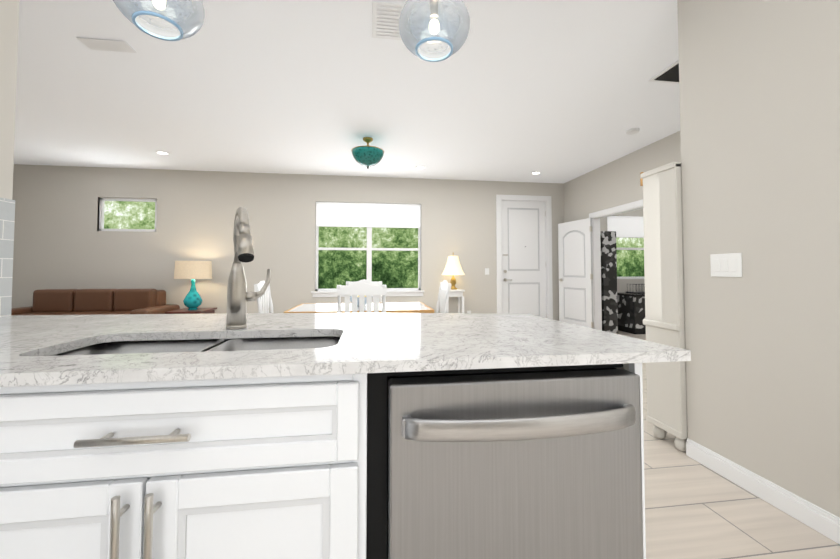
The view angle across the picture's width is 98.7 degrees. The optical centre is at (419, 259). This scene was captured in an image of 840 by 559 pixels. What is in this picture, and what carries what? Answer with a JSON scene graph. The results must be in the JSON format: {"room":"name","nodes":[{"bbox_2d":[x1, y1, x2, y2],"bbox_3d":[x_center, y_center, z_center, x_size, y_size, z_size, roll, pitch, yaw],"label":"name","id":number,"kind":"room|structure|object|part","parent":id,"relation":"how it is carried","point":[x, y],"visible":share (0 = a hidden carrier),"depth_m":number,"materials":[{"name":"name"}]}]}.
{"room":"dining room and kitchen","nodes":[
{"label":"dining room and kitchen","id":0,"kind":"room"},
{"bbox_2d":[0,0,19,199],"bbox_3d":[-1.454,-0.330,-0.879,0.120,2.800,4.840,0,-2,-8],"label":"wall","id":1,"kind":"structure","parent":0,"point":[9,19],"depth_m":1.50,"materials":[{"name":"paint"}]},
{"bbox_2d":[0,197,14,316],"bbox_3d":[-1.674,-0.019,0.749,0.128,0.515,1.544,0,-2,-8],"label":"tile backsplash","id":2,"kind":"structure","parent":1,"relation":"attached to","point":[7,214],"depth_m":1.49,"materials":[{"name":"white tile"}]},
{"bbox_2d":[11,164,644,320],"bbox_3d":[-0.295,-0.089,6.582,13.040,2.800,0.120,0,-2,-8],"label":"wall","id":3,"kind":"structure","parent":0,"point":[61,241],"depth_m":6.13,"materials":[{"name":"paint"}]},
{"bbox_2d":[97,197,156,231],"bbox_3d":[-4.813,-0.741,5.986,0.884,0.559,0.119,0,-2,-8],"label":"living room window","id":4,"kind":"structure","parent":3,"relation":"in","point":[101,213],"depth_m":5.95,"materials":[{"name":"white wood"}]},
{"bbox_2d":[311,202,424,296],"bbox_3d":[-0.912,-0.183,6.484,1.990,1.682,0.155,0,-2,-8],"label":"window","id":5,"kind":"structure","parent":3,"relation":"in","point":[369,216],"depth_m":6.47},
{"bbox_2d":[502,201,546,317],"bbox_3d":[1.980,0.095,6.846,0.892,2.430,0.103,0,-2,-8],"label":"front door","id":6,"kind":"structure","parent":3,"relation":"in","point":[523,260],"depth_m":6.86,"materials":[{"name":"white wood"}]},
{"bbox_2d":[496,194,552,319],"bbox_3d":[1.970,0.048,6.879,1.100,2.545,0.136,0,-2,-8],"label":"door frame","id":7,"kind":"structure","parent":3,"relation":"attached to","point":[499,198],"depth_m":6.85,"materials":[{"name":"white wood"}]},
{"bbox_2d":[607,216,644,278],"bbox_3d":[4.312,-0.244,7.214,1.304,1.254,0.128,0,-2,-8],"label":"window","id":8,"kind":"structure","parent":3,"relation":"in","point":[627,226],"depth_m":7.15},
{"bbox_2d":[14,0,679,183],"bbox_3d":[0.363,-1.693,1.817,13.040,0.100,9.840,0,-2,-8],"label":"ceiling","id":9,"kind":"structure","parent":0,"point":[559,91],"depth_m":3.40,"materials":[{"name":"paint"}]},
{"bbox_2d":[77,37,136,52],"bbox_3d":[-2.342,-1.608,2.706,0.320,0.012,0.140,0,-2,-8],"label":"ceiling vent","id":10,"kind":"object","parent":9,"relation":"in","point":[106,45],"visible":0.98,"depth_m":2.70,"materials":[{"name":"white metal"}]},
{"bbox_2d":[113,0,204,40],"bbox_3d":[-0.757,-1.169,1.061,0.228,0.996,0.228,0,-2,-8],"label":"pendant light","id":11,"kind":"object","parent":9,"relation":"hanging from","point":[189,22],"visible":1,"depth_m":1.05,"materials":[{"name":"clear glass"}]},
{"bbox_2d":[155,151,169,154],"bbox_3d":[-3.690,-1.531,5.175,0.170,0.007,0.170,0,-2,-8],"label":"recessed light","id":12,"kind":"object","parent":9,"relation":"in","point":[162,152],"visible":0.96,"depth_m":5.18,"materials":[{"name":"white"}]},
{"bbox_2d":[351,137,383,168],"bbox_3d":[-0.668,-1.357,4.623,0.424,0.390,0.424,0,-2,-8],"label":"dining chandelier","id":13,"kind":"object","parent":9,"relation":"hanging from","point":[367,156],"visible":1,"depth_m":4.50,"materials":[{"name":"teal glass"}]},
{"bbox_2d":[372,1,426,39],"bbox_3d":[-0.150,-1.612,2.465,0.350,0.020,0.350,0,-2,-8],"label":"ceiling vent","id":14,"kind":"object","parent":9,"relation":"in","point":[385,20],"visible":0.6,"depth_m":2.42,"materials":[{"name":"white metal"}]},
{"bbox_2d":[399,0,469,61],"bbox_3d":[0.045,-1.165,1.170,0.228,0.996,0.228,0,-2,-8],"label":"pendant light","id":15,"kind":"object","parent":9,"relation":"hanging from","point":[454,39],"visible":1,"depth_m":1.12,"materials":[{"name":"clear glass"}]},
{"bbox_2d":[626,128,639,134],"bbox_3d":[2.561,-1.546,4.344,0.140,0.032,0.140,0,-2,-8],"label":"smoke detector","id":16,"kind":"object","parent":9,"relation":"attached to","point":[631,131],"visible":1,"depth_m":4.31,"materials":[{"name":"white plastic"}]},
{"bbox_2d":[648,60,678,83],"bbox_3d":[2.209,-1.596,3.076,0.320,0.012,0.320,0,-2,-8],"label":"ceiling vent","id":17,"kind":"object","parent":9,"relation":"in","point":[669,74],"visible":0.38,"depth_m":3.11,"materials":[{"name":"metal"}]},
{"bbox_2d":[564,131,680,270],"bbox_3d":[3.151,-0.149,4.706,0.120,2.800,4.535,0,-2,-8],"label":"wall","id":18,"kind":"structure","parent":0,"point":[614,183],"depth_m":5.49,"materials":[{"name":"paint"}]},
{"bbox_2d":[558,218,593,328],"bbox_3d":[2.729,0.301,6.398,0.214,1.985,0.806,0,-2,-8],"label":"interior door","id":19,"kind":"structure","parent":18,"relation":"in","point":[575,273],"depth_m":6.35,"materials":[{"name":"white wood"}]},
{"bbox_2d":[589,199,642,330],"bbox_3d":[3.061,0.229,5.356,0.152,2.085,1.570,0,-2,-8],"label":"door frame","id":20,"kind":"structure","parent":18,"relation":"attached to","point":[596,255],"depth_m":6.03,"materials":[{"name":"white wood"}]},
{"bbox_2d":[618,330,839,558],"bbox_3d":[0.363,1.205,1.723,13.040,0.100,9.840,0,-2,-8],"label":"floor","id":21,"kind":"structure","parent":0,"point":[694,509],"depth_m":1.61,"materials":[{"name":"tile"}]},
{"bbox_2d":[11,289,179,314],"bbox_3d":[-4.914,0.857,5.340,2.120,0.830,0.930,0,-2,-8],"label":"leather sofa","id":22,"kind":"object","parent":21,"relation":"on","point":[91,301],"visible":0.52,"depth_m":5.40,"materials":[{"name":"brown leather"}]},
{"bbox_2d":[165,308,216,313],"bbox_3d":[-3.577,1.032,5.668,0.500,0.500,0.590,0,-2,-8],"label":"end table","id":23,"kind":"object","parent":21,"relation":"on","point":[197,311],"visible":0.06,"depth_m":5.54,"materials":[{"name":"brown wood"}]},
{"bbox_2d":[174,261,211,309],"bbox_3d":[-3.565,0.401,5.675,0.510,0.761,0.510,0,-2,-8],"label":"lamp","id":24,"kind":"object","parent":23,"relation":"on","point":[193,271],"visible":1,"depth_m":5.55,"materials":[{"name":"teal glass"}]},
{"bbox_2d":[254,281,273,312],"bbox_3d":[-1.316,0.708,3.509,0.469,1.009,0.420,0,-2,-8],"label":"chair","id":25,"kind":"object","parent":21,"relation":"on","point":[264,303],"visible":0.25,"depth_m":3.47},
{"bbox_2d":[0,338,645,558],"bbox_3d":[-0.536,0.680,0.769,2.145,0.889,1.320,0,-2,-8],"label":"base cabinet","id":26,"kind":"object","parent":21,"relation":"on","point":[288,467],"visible":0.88,"depth_m":0.72,"materials":[{"name":"white wood"}]},
{"bbox_2d":[0,313,690,386],"bbox_3d":[-0.504,0.327,0.896,2.230,0.228,1.540,0,-2,-8],"label":"countertop","id":27,"kind":"structure","parent":26,"relation":"on","point":[39,350],"depth_m":0.94,"materials":[{"name":"stone"}]},
{"bbox_2d":[226,207,270,328],"bbox_3d":[-0.551,0.029,1.128,0.140,0.382,0.306,0,-2,-8],"label":"faucet","id":28,"kind":"object","parent":27,"relation":"on","point":[239,296],"visible":1,"depth_m":1.15,"materials":[{"name":"silver metal"}]},
{"bbox_2d":[283,302,433,312],"bbox_3d":[-0.571,0.836,3.546,1.300,0.756,0.860,0,-2,-8],"label":"dining table","id":29,"kind":"object","parent":21,"relation":"on","point":[406,307],"visible":0.15,"depth_m":3.36,"materials":[{"name":"brown wood"}]},
{"bbox_2d":[350,295,372,306],"bbox_3d":[-0.588,0.402,3.538,0.250,0.110,0.250,0,-2,-8],"label":"centerpiece","id":30,"kind":"object","parent":29,"relation":"on","point":[358,300],"visible":0.23,"depth_m":3.46,"materials":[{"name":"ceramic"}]},
{"bbox_2d":[337,282,386,312],"bbox_3d":[-0.513,0.698,3.201,0.420,1.009,0.469,0,-2,-8],"label":"chair","id":31,"kind":"object","parent":21,"relation":"on","point":[361,290],"visible":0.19,"depth_m":3.01,"materials":[{"name":"white wood"}]},
{"bbox_2d":[346,279,381,301],"bbox_3d":[-0.610,0.721,3.912,0.420,1.009,0.469,0,-2,-8],"label":"chair","id":32,"kind":"object","parent":21,"relation":"on","point":[367,282],"visible":0.06,"depth_m":4.12,"materials":[{"name":"white wood"}]},
{"bbox_2d":[436,280,450,312],"bbox_3d":[0.048,0.712,3.635,0.469,1.009,0.420,0,-2,-8],"label":"chair","id":33,"kind":"object","parent":21,"relation":"on","point":[443,295],"visible":0.19,"depth_m":3.66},
{"bbox_2d":[442,253,464,312],"bbox_3d":[0.592,0.588,6.420,0.420,1.437,0.420,0,-2,-8],"label":"lamp","id":34,"kind":"object","parent":21,"relation":"on","point":[453,266],"depth_m":6.31,"materials":[{"name":"white fabric"}]},
{"bbox_3d":[0.592,0.916,6.409,0.340,0.780,0.340,0,-2,-8],"label":"accent table lamp","id":35,"kind":"part","parent":34,"relation":"part of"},
{"bbox_2d":[387,368,643,558],"bbox_3d":[0.185,0.705,1.085,0.586,0.858,0.707,0,-2,-8],"label":"dishwasher","id":36,"kind":"object","parent":21,"relation":"on","point":[543,464],"visible":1,"depth_m":0.79,"materials":[{"name":"silver metal"}]},
{"bbox_2d":[600,231,617,333],"bbox_3d":[3.279,0.408,6.480,0.260,1.800,0.420,0,-2,-8],"label":"curtain","id":37,"kind":"object","parent":21,"relation":"on","point":[609,283],"visible":0.46,"depth_m":6.28,"materials":[{"name":"black fabric"}]},
{"bbox_2d":[617,292,645,333],"bbox_3d":[4.326,0.966,6.706,1.300,0.700,0.680,0,-2,-8],"label":"bedding","id":38,"kind":"object","parent":21,"relation":"on","point":[631,311],"visible":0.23,"depth_m":6.39,"materials":[{"name":"black fabric"}]},
{"bbox_2d":[627,284,644,292],"bbox_3d":[4.205,0.536,6.789,0.540,0.162,0.270,0,-2,-8],"label":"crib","id":39,"kind":"object","parent":38,"relation":"on","point":[641,291],"visible":0.46,"depth_m":6.79,"materials":[{"name":"grey wood"}]},
{"bbox_2d":[640,162,687,451],"bbox_3d":[2.037,0.284,2.402,1.007,1.785,0.290,0,-2,-8],"label":"hutch","id":40,"kind":"object","parent":21,"relation":"on","point":[664,321],"visible":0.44,"depth_m":2.29,"materials":[{"name":"paint"}]},
{"bbox_2d":[677,0,839,517],"bbox_3d":[2.008,-0.311,-0.293,0.120,2.800,5.065,0,-2,-8],"label":"wall","id":41,"kind":"structure","parent":0,"point":[759,85],"depth_m":1.74,"materials":[{"name":"paint"}]},
{"bbox_2d":[710,253,741,276],"bbox_3d":[1.637,0.029,1.935,0.008,0.124,0.170,0,-2,-8],"label":"switch plate","id":42,"kind":"object","parent":41,"relation":"attached to","point":[726,265],"visible":1,"depth_m":1.93,"materials":[{"name":"white plastic"}]},
{"bbox_2d":[686,438,839,543],"bbox_3d":[1.942,1.037,-0.345,0.014,0.102,5.065,0,-2,-8],"label":"baseboard","id":43,"kind":"structure","parent":41,"relation":"attached to","point":[816,518],"depth_m":1.69,"materials":[{"name":"white wood"}]},
{"label":"outside","id":44,"kind":"structure","parent":0,"visible":0},
{"bbox_2d":[104,201,644,288],"bbox_3d":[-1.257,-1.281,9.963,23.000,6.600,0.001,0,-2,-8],"label":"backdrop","id":45,"kind":"structure","parent":44,"point":[394,269],"depth_m":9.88,"materials":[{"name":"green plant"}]}
]}

